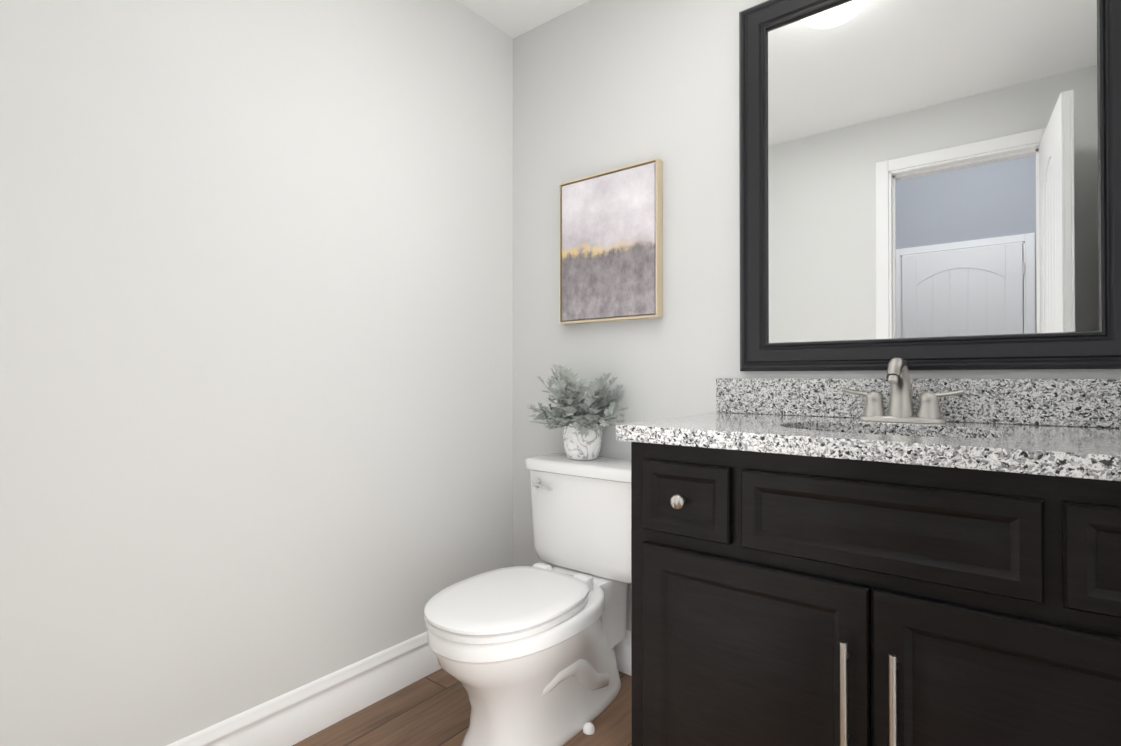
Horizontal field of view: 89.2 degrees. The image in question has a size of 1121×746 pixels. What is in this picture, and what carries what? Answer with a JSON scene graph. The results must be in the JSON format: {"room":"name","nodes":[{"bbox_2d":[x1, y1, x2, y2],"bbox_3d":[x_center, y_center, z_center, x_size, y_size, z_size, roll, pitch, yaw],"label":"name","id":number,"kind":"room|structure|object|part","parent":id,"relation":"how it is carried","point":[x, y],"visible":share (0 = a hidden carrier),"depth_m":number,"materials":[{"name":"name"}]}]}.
{"room":"bathroom","nodes":[
{"label":"bathroom","id":0,"kind":"room"},
{"bbox_2d":[0,0,512,745],"bbox_3d":[-0.800,-0.165,1.560,0.120,2.330,1.830,0,-1,38],"label":"wall","id":1,"kind":"structure","parent":0,"point":[256,352],"depth_m":1.44,"materials":[{"name":"paint"}]},
{"bbox_2d":[167,631,441,745],"bbox_3d":[-0.708,0.932,1.556,0.019,0.137,1.710,0,-1,38],"label":"baseboard","id":2,"kind":"structure","parent":1,"relation":"attached to","point":[295,716],"depth_m":1.60,"materials":[{"name":"paint"}]},
{"bbox_2d":[292,668,630,745],"bbox_3d":[-0.674,1.019,-0.008,4.400,0.060,4.370,0,-1,38],"label":"floor","id":3,"kind":"structure","parent":0,"point":[433,709],"depth_m":1.63,"materials":[{"name":"brown wood"}]},
{"bbox_2d":[424,453,630,745],"bbox_3d":[-0.054,0.643,1.646,0.476,0.716,0.754,0,-1,38],"label":"toilet","id":4,"kind":"object","parent":3,"relation":"on","point":[525,655],"visible":0.94,"depth_m":1.55,"materials":[{"name":"white ceramic"}]},
{"bbox_3d":[-0.135,0.612,1.543,0.356,0.042,0.492,0,-1,38],"label":"seat","id":5,"kind":"part","parent":4,"relation":"part of","materials":[{"name":"white plastic"}]},
{"bbox_3d":[-0.061,0.365,1.859,0.092,0.032,0.030,0,-1,38],"label":"lever","id":6,"kind":"part","parent":4,"relation":"part of","materials":[{"name":"silver metal"}]},
{"bbox_2d":[526,364,628,459],"bbox_3d":[0.053,0.126,1.861,0.409,0.318,0.288,0,-1,38],"label":"plant","id":7,"kind":"object","parent":4,"relation":"on","point":[584,421],"visible":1,"depth_m":1.83,"materials":[{"name":"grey plant"}]},
{"bbox_3d":[0.113,0.461,1.861,0.476,0.349,0.212,0,-1,38],"label":"tank","id":8,"kind":"part","parent":4,"relation":"part of","materials":[{"name":"white ceramic"}]},
{"bbox_2d":[616,358,1120,745],"bbox_3d":[0.683,0.480,1.166,0.999,1.034,0.608,0,-1,38],"label":"bathroom vanity","id":9,"kind":"object","parent":3,"relation":"on","point":[898,556],"visible":1,"depth_m":0.99,"materials":[{"name":"black wood"}]},
{"bbox_3d":[0.509,0.447,0.940,0.714,0.407,0.035,0,-1,38],"label":"handle","id":10,"kind":"part","parent":9,"relation":"part of","materials":[{"name":"silver metal"}]},
{"bbox_2d":[842,358,965,423],"bbox_3d":[0.777,0.040,1.309,0.251,0.150,0.159,0,-1,38],"label":"faucet","id":11,"kind":"object","parent":9,"relation":"on","point":[900,411],"depth_m":1.33,"materials":[{"name":"silver metal"}]},
{"bbox_2d":[457,0,589,38],"bbox_3d":[0.050,-1.373,1.055,2.090,0.080,1.831,0,-1,38],"label":"ceiling","id":12,"kind":"structure","parent":0,"point":[513,19],"depth_m":2.08,"materials":[{"name":"paint"}]},
{"bbox_2d":[513,0,1120,630],"bbox_3d":[0.577,-0.164,1.720,2.090,2.330,0.120,0,-1,38],"label":"wall","id":13,"kind":"structure","parent":0,"point":[599,86],"depth_m":1.90,"materials":[{"name":"paint"}]},
{"bbox_2d":[559,158,662,324],"bbox_3d":[0.163,-0.431,1.944,0.398,0.507,0.038,0,-1,38],"label":"picture","id":14,"kind":"object","parent":13,"relation":"attached to","point":[610,245],"visible":1,"depth_m":1.91,"materials":[{"name":"multicoloured paper"}]},
{"bbox_2d":[614,630,630,675],"bbox_3d":[0.148,0.935,1.960,0.870,0.137,0.019,0,-1,38],"label":"baseboard","id":15,"kind":"structure","parent":13,"relation":"attached to","point":[623,652],"depth_m":1.90,"materials":[{"name":"paint"}]},
{"bbox_2d":[716,378,1120,427],"bbox_3d":[0.865,0.065,1.401,0.999,0.102,0.020,0,-1,38],"label":"backsplash","id":16,"kind":"structure","parent":13,"relation":"attached to","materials":[{"name":"stone"}]},
{"bbox_2d":[739,0,1120,370],"bbox_3d":[0.859,-0.533,1.404,0.845,1.052,0.031,0,-1,38],"label":"mirror","id":17,"kind":"object","parent":13,"relation":"attached to","point":[929,184],"visible":0.98,"depth_m":1.38,"materials":[{"name":"black mirror"}]}
]}

